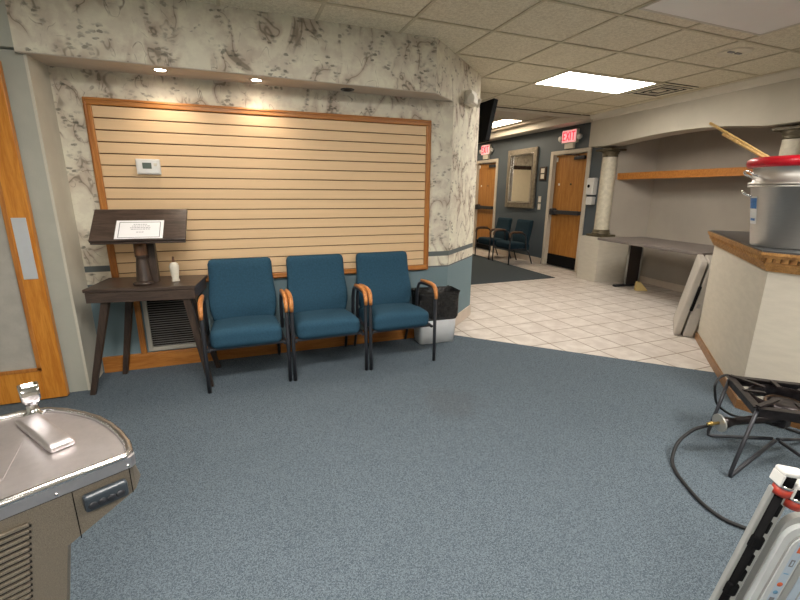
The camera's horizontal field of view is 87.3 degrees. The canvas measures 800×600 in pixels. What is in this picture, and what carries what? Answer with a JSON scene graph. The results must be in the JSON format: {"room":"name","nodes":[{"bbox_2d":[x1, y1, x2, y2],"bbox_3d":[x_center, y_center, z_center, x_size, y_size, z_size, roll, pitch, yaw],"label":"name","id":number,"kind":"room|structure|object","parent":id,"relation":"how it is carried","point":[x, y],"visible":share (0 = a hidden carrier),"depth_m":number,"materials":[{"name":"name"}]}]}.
{"room":"waiting room","nodes":[
{"label":"waiting room","id":0,"kind":"room"},
{"bbox_2d":[0,0,13,49],"bbox_3d":[-2.975,-1.593,2.269,1.530,0.365,0.500,-5,15,-21],"label":"wall header","id":1,"kind":"structure","parent":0,"point":[6,42],"depth_m":2.33,"materials":[{"name":"white paint"}]},
{"bbox_2d":[0,49,87,391],"bbox_3d":[-2.978,-0.386,2.604,1.557,2.130,0.458,-5,15,-21],"label":"wall","id":2,"kind":"structure","parent":0,"point":[13,64],"depth_m":2.61,"materials":[{"name":"grey paint"}]},
{"bbox_2d":[0,61,69,404],"bbox_3d":[-2.669,-0.310,2.431,0.918,2.048,0.047,-5,15,-21],"label":"door","id":3,"kind":"structure","parent":2,"relation":"in","point":[30,351],"depth_m":2.62,"materials":[{"name":"orange wood"}]},
{"bbox_2d":[23,54,102,389],"bbox_3d":[-2.223,-0.434,2.820,0.015,2.125,0.335,-5,15,-21],"label":"wall","id":4,"kind":"structure","parent":0,"point":[38,77],"depth_m":2.74,"materials":[{"name":"beige paint"}]},
{"bbox_2d":[4,0,453,101],"bbox_3d":[-0.869,-1.755,3.003,2.940,0.388,0.370,-5,15,-21],"label":"soffit","id":5,"kind":"structure","parent":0,"point":[186,38],"depth_m":2.72,"materials":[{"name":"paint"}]},
{"bbox_2d":[151,68,169,71],"bbox_3d":[-1.551,-1.488,2.714,0.108,0.005,0.108,-5,15,-21],"label":"recessed light","id":6,"kind":"object","parent":5,"relation":"in","point":[153,69],"visible":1,"depth_m":2.71,"materials":[{"name":"paint"}]},
{"bbox_2d":[248,78,263,81],"bbox_3d":[-1.009,-1.544,2.946,0.108,0.005,0.108,-5,15,-21],"label":"recessed light","id":7,"kind":"object","parent":5,"relation":"in","point":[249,79],"visible":1,"depth_m":2.94,"materials":[{"name":"paint"}]},
{"bbox_2d":[340,88,353,91],"bbox_3d":[-0.402,-1.607,3.208,0.108,0.005,0.108,-5,15,-21],"label":"recessed light","id":8,"kind":"object","parent":5,"relation":"in","point":[341,89],"visible":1,"depth_m":3.19,"materials":[{"name":"black metal"}]},
{"bbox_2d":[47,66,453,371],"bbox_3d":[-0.936,-0.777,3.439,2.926,2.500,0.120,-5,15,-19],"label":"wall","id":9,"kind":"structure","parent":0,"point":[68,85],"depth_m":3.13,"materials":[{"name":"stone"}]},
{"bbox_2d":[134,301,147,353],"bbox_3d":[-1.992,0.156,3.208,0.039,0.536,0.031,-5,15,-21],"label":"trim","id":10,"kind":"structure","parent":9,"relation":"attached to","point":[137,307],"depth_m":3.21,"materials":[{"name":"brown wood"}]},
{"bbox_2d":[142,298,200,350],"bbox_3d":[-1.783,0.164,3.293,0.380,0.458,0.019,-5,15,-19],"label":"grille","id":11,"kind":"object","parent":9,"relation":"attached to","point":[167,325],"visible":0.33,"depth_m":3.29,"materials":[{"name":"metal"}]},
{"bbox_2d":[82,96,431,281],"bbox_3d":[-0.922,-0.815,3.346,2.518,1.293,0.039,-5,15,-19],"label":"panel","id":12,"kind":"object","parent":9,"relation":"attached to","point":[276,185],"visible":0.84,"depth_m":3.27,"materials":[{"name":"brown wood"}]},
{"bbox_2d":[135,159,161,174],"bbox_3d":[-1.781,-0.944,2.971,0.150,0.104,0.034,-5,15,-19],"label":"thermostat","id":13,"kind":"object","parent":12,"relation":"attached to","point":[143,166],"visible":1,"depth_m":2.96,"materials":[{"name":"white plastic"}]},
{"bbox_2d":[102,328,413,372],"bbox_3d":[-1.019,0.397,3.633,2.636,0.128,0.026,-5,15,-19],"label":"baseboard slat","id":14,"kind":"structure","parent":9,"relation":"attached to","point":[188,355],"depth_m":3.48,"materials":[{"name":"brown wood"}]},
{"bbox_2d":[0,335,799,599],"bbox_3d":[1.475,1.042,1.453,8.800,0.008,6.260,-5,15,-21],"label":"floor","id":15,"kind":"structure","parent":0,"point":[484,469],"depth_m":2.06,"materials":[{"name":"blue carpet"}]},
{"bbox_2d":[0,381,140,599],"bbox_3d":[-0.966,0.700,0.969,0.455,0.856,0.632,13,19,41],"label":"fountain","id":16,"kind":"object","parent":15,"relation":"on","point":[62,470],"visible":1,"depth_m":0.90,"materials":[{"name":"metal"}]},
{"bbox_2d":[0,414,121,499],"bbox_3d":[-0.978,0.370,0.879,0.398,0.004,0.604,13,19,41],"label":"basin","id":17,"kind":"object","parent":16,"relation":"in","point":[26,462],"depth_m":0.97,"materials":[{"name":"metal"}]},
{"bbox_2d":[82,275,220,394],"bbox_3d":[-1.764,0.230,3.019,0.792,0.738,0.413,-3,15,-12],"label":"side table","id":18,"kind":"object","parent":15,"relation":"on","point":[105,292],"visible":0.96,"depth_m":2.83,"materials":[{"name":"brown wood"}]},
{"bbox_2d":[88,209,187,285],"bbox_3d":[-1.708,-0.351,2.801,0.550,0.493,0.223,-4,15,-17],"label":"lectern","id":19,"kind":"object","parent":18,"relation":"on","point":[102,231],"visible":0.93,"depth_m":2.78,"materials":[{"name":"brown wood"}]},
{"bbox_2d":[114,220,163,238],"bbox_3d":[-1.690,-0.458,2.723,0.275,0.108,0.112,-4,15,-17],"label":"printed notice","id":20,"kind":"object","parent":19,"relation":"on","point":[134,229],"visible":1,"depth_m":2.72,"materials":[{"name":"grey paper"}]},
{"bbox_2d":[169,256,179,281],"bbox_3d":[-1.581,-0.219,2.938,0.064,0.175,0.064,-5,15,-21],"label":"bottle","id":21,"kind":"object","parent":18,"relation":"on","point":[174,267],"visible":1,"depth_m":2.92,"materials":[{"name":"white plastic"}]},
{"bbox_2d":[197,257,292,393],"bbox_3d":[-1.161,0.146,3.151,0.580,0.853,0.604,-5,15,-21],"label":"chair","id":22,"kind":"object","parent":15,"relation":"on","point":[242,293],"visible":1,"depth_m":3.19,"materials":[{"name":"blue fabric"}]},
{"bbox_2d":[284,254,367,380],"bbox_3d":[-0.617,0.099,3.351,0.580,0.853,0.604,-5,15,-21],"label":"chair","id":23,"kind":"object","parent":15,"relation":"on","point":[316,291],"visible":0.98,"depth_m":3.40,"materials":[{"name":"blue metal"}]},
{"bbox_2d":[353,251,437,369],"bbox_3d":[-0.072,0.052,3.550,0.580,0.853,0.604,-5,15,-21],"label":"chair","id":24,"kind":"object","parent":15,"relation":"on","point":[384,276],"visible":0.95,"depth_m":3.58,"materials":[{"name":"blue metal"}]},
{"bbox_2d":[411,285,459,343],"bbox_3d":[0.324,0.138,3.929,0.418,0.494,0.246,-5,15,-19],"label":"waste bin","id":25,"kind":"object","parent":15,"relation":"on","point":[448,296],"visible":0.82,"depth_m":3.85,"materials":[{"name":"black plastic"}]},
{"bbox_2d":[670,423,769,538],"bbox_3d":[1.641,0.866,1.709,0.418,0.204,1.123,-6,16,-25],"label":"gas hose","id":26,"kind":"object","parent":15,"relation":"on","point":[690,431],"visible":0.84,"depth_m":2.01,"materials":[{"name":"black rubber"}]},
{"bbox_2d":[695,230,799,428],"bbox_3d":[3.054,0.193,2.711,1.743,1.040,2.680,-5,15,-21],"label":"counter","id":27,"kind":"object","parent":15,"relation":"on","point":[749,325],"depth_m":2.72,"materials":[{"name":"beige laminate"}]},
{"bbox_2d":[709,230,799,254],"bbox_3d":[3.058,-0.305,2.581,1.732,0.010,2.673,-5,15,-21],"label":"countertop","id":28,"kind":"structure","parent":27,"relation":"on","point":[743,237],"depth_m":3.05,"materials":[{"name":"laminate"}]},
{"bbox_2d":[740,185,799,249],"bbox_3d":[2.458,-0.521,2.624,0.508,0.378,0.526,-5,15,-21],"label":"stock pot","id":29,"kind":"object","parent":27,"relation":"on","point":[774,209],"visible":1,"depth_m":2.54,"materials":[{"name":"metal"}]},
{"bbox_2d":[743,166,799,184],"bbox_3d":[2.460,-0.742,2.567,0.516,0.185,0.516,-5,15,-21],"label":"stock pot","id":30,"kind":"object","parent":29,"relation":"in","point":[779,175],"visible":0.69,"depth_m":2.49,"materials":[{"name":"metal"}]},
{"bbox_2d":[746,155,799,168],"bbox_3d":[2.460,-0.800,2.553,0.564,0.130,0.564,-5,15,-21],"label":"tub","id":31,"kind":"object","parent":30,"relation":"in","point":[784,160],"visible":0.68,"depth_m":2.46,"materials":[{"name":"plastic"}]},
{"bbox_2d":[709,122,768,156],"bbox_3d":[2.229,-0.971,2.664,0.492,0.346,0.030,14,20,42],"label":"wooden paddle","id":32,"kind":"object","parent":31,"relation":"in","point":[710,123],"visible":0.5,"depth_m":2.70,"materials":[{"name":"brown wood"}]},
{"bbox_2d":[722,133,765,156],"bbox_3d":[2.195,-0.910,2.590,0.030,0.265,0.386,-10,18,-36],"label":"wooden paddle","id":33,"kind":"object","parent":31,"relation":"in","point":[755,152],"visible":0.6,"depth_m":2.62,"materials":[{"name":"brown wood"}]},
{"bbox_2d":[706,374,799,477],"bbox_3d":[1.940,0.667,2.180,0.647,0.365,0.637,6,15,20],"label":"gas burner","id":34,"kind":"object","parent":15,"relation":"on","point":[781,407],"visible":1,"depth_m":2.18,"materials":[{"name":"metal"}]},
{"bbox_2d":[712,414,726,431],"bbox_3d":[1.664,0.639,2.185,0.019,0.092,0.092,0,14,-2],"label":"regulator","id":35,"kind":"object","parent":34,"relation":"hanging from","point":[720,422],"depth_m":2.18,"materials":[{"name":"silver metal"}]},
{"bbox_2d":[709,464,799,599],"bbox_3d":[1.050,0.776,1.113,0.470,0.762,0.078,2,14,5],"label":"stepladder","id":36,"kind":"object","parent":15,"relation":"on","point":[775,575],"visible":1,"depth_m":1.07,"materials":[{"name":"grey plastic"}]},
{"bbox_2d":[713,374,799,433],"bbox_3d":[2.119,0.604,2.485,0.589,0.332,0.188,3,15,10],"label":"gas hose","id":37,"kind":"object","parent":15,"relation":"on","point":[723,375],"visible":0.57,"depth_m":2.47,"materials":[{"name":"black rubber"}]},
{"bbox_2d":[436,38,480,312],"bbox_3d":[0.506,-0.919,4.035,0.080,2.500,1.173,8,16,26],"label":"wall","id":38,"kind":"structure","parent":0,"point":[454,76],"depth_m":4.06,"materials":[{"name":"stone"}]},
{"bbox_2d":[455,305,470,326],"bbox_3d":[0.633,0.194,4.491,0.012,0.118,0.769,8,16,26],"label":"baseboard","id":39,"kind":"structure","parent":38,"relation":"attached to","point":[466,312],"depth_m":4.59,"materials":[{"name":"beige tile"}]},
{"bbox_2d":[464,90,481,107],"bbox_3d":[0.677,-1.875,3.908,0.106,0.124,0.337,8,16,26],"label":"emergency light","id":40,"kind":"object","parent":38,"relation":"attached to","point":[471,100],"visible":1,"depth_m":3.85,"materials":[{"name":"white plastic"}]},
{"bbox_2d":[189,0,799,143],"bbox_3d":[0.243,-2.337,4.037,8.900,0.240,13.400,-5,15,-21],"label":"ceiling","id":41,"kind":"structure","parent":0,"point":[548,20],"depth_m":3.28,"materials":[{"name":"tile"}]},
{"bbox_2d":[492,119,523,127],"bbox_3d":[1.858,-3.423,8.177,0.420,0.011,1.200,-5,15,-21],"label":"recessed light","id":42,"kind":"object","parent":41,"relation":"in","point":[502,122],"visible":0.51,"depth_m":7.92,"materials":[{"name":"paint"}]},
{"bbox_2d":[216,0,799,114],"bbox_3d":[0.710,-1.537,1.439,7.600,0.006,7.800,-5,15,-21],"label":"grid","id":43,"kind":"object","parent":41,"relation":"attached to","point":[324,2],"visible":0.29,"depth_m":3.30,"materials":[{"name":"white metal"}]},
{"bbox_2d":[533,71,657,93],"bbox_3d":[2.071,-2.298,4.446,1.190,0.011,0.530,-5,15,-21],"label":"recessed light","id":44,"kind":"object","parent":41,"relation":"in","point":[569,79],"visible":1,"depth_m":4.42,"materials":[{"name":"paint"}]},
{"bbox_2d":[622,82,697,97],"bbox_3d":[2.927,-2.362,4.736,0.540,0.019,0.540,-5,15,-21],"label":"ceiling vent","id":45,"kind":"object","parent":41,"relation":"in","point":[663,89],"visible":1,"depth_m":4.70,"materials":[{"name":"metal"}]},
{"bbox_2d":[638,0,799,35],"bbox_3d":[2.170,-1.823,2.602,1.210,0.011,0.570,-5,15,-21],"label":"recessed light","id":46,"kind":"object","parent":41,"relation":"in","point":[755,17],"visible":1,"depth_m":2.69,"materials":[{"name":"paint"}]},
{"bbox_2d":[717,47,753,56],"bbox_3d":[2.756,-2.037,3.454,0.244,0.013,0.244,-5,15,-21],"label":"ceiling speaker","id":47,"kind":"object","parent":41,"relation":"attached to","point":[738,51],"visible":1,"depth_m":3.44,"materials":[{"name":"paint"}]},
{"bbox_2d":[477,122,602,263],"bbox_3d":[2.647,-2.247,9.261,0.600,2.500,5.170,-5,15,-21],"label":"wall","id":48,"kind":"structure","parent":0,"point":[547,142],"depth_m":8.27,"materials":[{"name":"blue paint"}]},
{"bbox_2d":[473,158,498,251],"bbox_3d":[2.033,-2.252,10.057,0.280,2.105,0.955,-5,15,-21],"label":"door","id":49,"kind":"structure","parent":48,"relation":"attached to","point":[487,170],"depth_m":10.06,"materials":[{"name":"brown wood"}]},
{"bbox_2d":[479,144,493,158],"bbox_3d":[2.003,-3.436,9.740,0.071,0.315,0.543,-5,15,-21],"label":"exit sign","id":50,"kind":"object","parent":48,"relation":"attached to","point":[486,150],"visible":1,"depth_m":9.68,"materials":[{"name":"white plastic"}]},
{"bbox_2d":[494,248,540,263],"bbox_3d":[2.141,-1.201,9.978,0.012,0.110,3.600,-5,15,-21],"label":"baseboard","id":51,"kind":"structure","parent":48,"relation":"attached to","point":[499,251],"depth_m":8.95,"materials":[{"name":"beige tile"}]},
{"bbox_2d":[505,147,538,208],"bbox_3d":[2.494,-2.504,8.672,0.058,1.170,0.950,-5,15,-21],"label":"wall mirror","id":52,"kind":"object","parent":48,"relation":"attached to","point":[522,165],"visible":1,"depth_m":8.64,"materials":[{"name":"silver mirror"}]},
{"bbox_2d":[510,155,531,201],"bbox_3d":[2.509,-2.506,8.678,0.006,0.916,0.696,-5,15,-21],"label":"mirror glass","id":53,"kind":"object","parent":52,"relation":"attached to","point":[520,165],"depth_m":8.69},
{"bbox_2d":[539,167,546,179],"bbox_3d":[2.748,-2.428,8.062,0.029,0.250,0.180,-5,15,-21],"label":"framed notice","id":54,"kind":"object","parent":48,"relation":"attached to","point":[543,170],"visible":1,"depth_m":8.04,"materials":[{"name":"brown wood"}]},
{"bbox_2d":[541,147,591,271],"bbox_3d":[3.008,-1.623,7.639,0.280,2.105,0.970,-5,15,-21],"label":"door","id":55,"kind":"structure","parent":48,"relation":"attached to","point":[569,171],"depth_m":7.67,"materials":[{"name":"brown wood"}]},
{"bbox_2d":[558,128,582,148],"bbox_3d":[2.973,-2.810,7.333,0.071,0.315,0.543,-5,15,-21],"label":"exit sign","id":56,"kind":"object","parent":48,"relation":"attached to","point":[570,137],"visible":1,"depth_m":7.29,"materials":[{"name":"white plastic"}]},
{"bbox_2d":[585,178,597,204],"bbox_3d":[3.177,-1.804,6.972,0.106,0.430,0.150,-5,15,-21],"label":"dispenser","id":57,"kind":"object","parent":48,"relation":"attached to","point":[591,189],"visible":1,"depth_m":6.93,"materials":[{"name":"white plastic"}]},
{"bbox_2d":[585,197,595,204],"bbox_3d":[3.184,-1.660,7.012,0.090,0.130,0.130,-5,15,-21],"label":"drip tray","id":58,"kind":"object","parent":57,"relation":"on","point":[589,200],"depth_m":6.97,"materials":[{"name":"white plastic"}]},
{"bbox_2d":[496,106,591,119],"bbox_3d":[1.819,-2.745,5.923,3.160,0.205,0.075,-5,15,-21],"label":"trim","id":59,"kind":"structure","parent":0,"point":[501,109],"depth_m":6.01,"materials":[{"name":"paint"}]},
{"bbox_2d":[454,248,713,371],"bbox_3d":[0.224,0.261,4.705,8.900,0.116,13.400,-5,15,-21],"label":"floor","id":60,"kind":"structure","parent":0,"point":[564,312],"depth_m":4.75,"materials":[{"name":"tile"}]},
{"bbox_2d":[471,254,554,284],"bbox_3d":[0.732,-0.800,8.599,2.660,0.008,4.450,-5,15,-21],"label":"rug","id":61,"kind":"object","parent":60,"relation":"on","point":[484,271],"depth_m":7.32,"materials":[{"name":"grey carpet"}]},
{"bbox_2d":[474,217,511,259],"bbox_3d":[2.022,-1.337,9.030,0.604,0.853,0.580,-5,15,-21],"label":"chair","id":62,"kind":"object","parent":61,"relation":"on","point":[502,222],"visible":0.76,"depth_m":8.94,"materials":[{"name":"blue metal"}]},
{"bbox_2d":[492,219,533,264],"bbox_3d":[2.268,-1.172,8.395,0.604,0.853,0.580,-5,15,-21],"label":"chair","id":63,"kind":"object","parent":61,"relation":"on","point":[521,236],"visible":1,"depth_m":8.28,"materials":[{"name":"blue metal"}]},
{"bbox_2d":[634,281,646,290],"bbox_3d":[3.502,-0.202,6.090,0.160,0.130,0.070,2,15,7],"label":"wedge","id":64,"kind":"object","parent":60,"relation":"on","point":[639,286],"visible":1,"depth_m":6.06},
{"bbox_2d":[597,237,713,286],"bbox_3d":[3.471,-0.374,5.532,0.800,0.740,1.650,-3,15,-14],"label":"table","id":65,"kind":"object","parent":60,"relation":"on","point":[636,244],"visible":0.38,"depth_m":5.78,"materials":[{"name":"laminate"}]},
{"bbox_2d":[673,254,712,336],"bbox_3d":[3.055,-0.066,4.343,0.280,0.730,0.780,9,17,31],"label":"table","id":66,"kind":"object","parent":60,"relation":"on","point":[687,316],"visible":0.91,"depth_m":4.10,"materials":[{"name":"grey plastic"}]},
{"bbox_2d":[576,235,643,281],"bbox_3d":[3.410,-0.692,6.848,0.915,0.700,0.508,-1,14,-4],"label":"wall","id":67,"kind":"structure","parent":0,"point":[598,260],"depth_m":6.64,"materials":[{"name":"beige paint"}]},
{"bbox_2d":[586,148,626,236],"bbox_3d":[3.207,-1.655,6.541,0.300,1.315,0.300,-5,15,-21],"label":"column","id":68,"kind":"structure","parent":67,"relation":"on","point":[610,155],"depth_m":6.46,"materials":[{"name":"beige stone"}]},
{"bbox_2d":[594,138,660,236],"bbox_3d":[3.519,-1.902,6.538,0.704,1.800,0.345,2,15,8],"label":"wall","id":69,"kind":"structure","parent":0,"point":[631,202],"depth_m":6.44,"materials":[{"name":"beige paint"}]},
{"bbox_2d":[589,78,799,147],"bbox_3d":[3.527,-2.216,5.079,0.300,0.465,3.056,-4,15,-18],"label":"wall","id":70,"kind":"structure","parent":0,"point":[774,105],"depth_m":4.75,"materials":[{"name":"beige paint"}]},
{"bbox_2d":[590,68,799,120],"bbox_3d":[3.355,-2.385,4.947,0.085,0.075,3.009,-4,15,-18],"label":"trim","id":71,"kind":"structure","parent":70,"relation":"attached to","point":[791,74],"depth_m":4.69,"materials":[{"name":"paint"}]},
{"bbox_2d":[640,128,782,285],"bbox_3d":[4.235,-1.216,5.295,0.149,2.500,2.468,-4,15,-15],"label":"wall","id":72,"kind":"structure","parent":0,"point":[681,209],"depth_m":5.71,"materials":[{"name":"beige paint"}]},
{"bbox_2d":[639,276,684,292],"bbox_3d":[4.151,-0.047,5.565,0.012,0.100,2.454,-4,15,-15],"label":"baseboard","id":73,"kind":"structure","parent":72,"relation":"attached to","point":[676,287],"depth_m":6.29,"materials":[{"name":"beige tile"}]},
{"bbox_2d":[617,167,752,179],"bbox_3d":[3.921,-1.623,5.396,0.414,0.095,2.663,-4,15,-18],"label":"wall shelf","id":74,"kind":"object","parent":72,"relation":"attached to","point":[737,171],"visible":0.61,"depth_m":5.41,"materials":[{"name":"brown wood"}]},
{"bbox_3d":[-0.478,-1.831,7.555,0.120,2.500,6.770,-5,15,-21],"label":"wall","id":75,"kind":"structure","parent":0,"visible":0},
{"bbox_2d":[478,98,497,142],"bbox_3d":[0.703,-2.164,5.188,0.502,0.460,1.000,-5,15,-21],"label":"television","id":76,"kind":"object","parent":75,"relation":"attached to","point":[487,108],"visible":0.27,"depth_m":4.85,"materials":[{"name":"black plastic"}]},
{"bbox_3d":[3.929,-0.099,4.557,0.360,0.700,0.510,-5,15,-21],"label":"wall","id":77,"kind":"structure","parent":0,"visible":0},
{"bbox_2d":[771,125,799,155],"bbox_3d":[3.949,-1.080,4.327,0.300,1.315,0.300,-5,15,-21],"label":"column","id":78,"kind":"structure","parent":77,"relation":"on","point":[790,144],"depth_m":4.15,"materials":[{"name":"white paint"}]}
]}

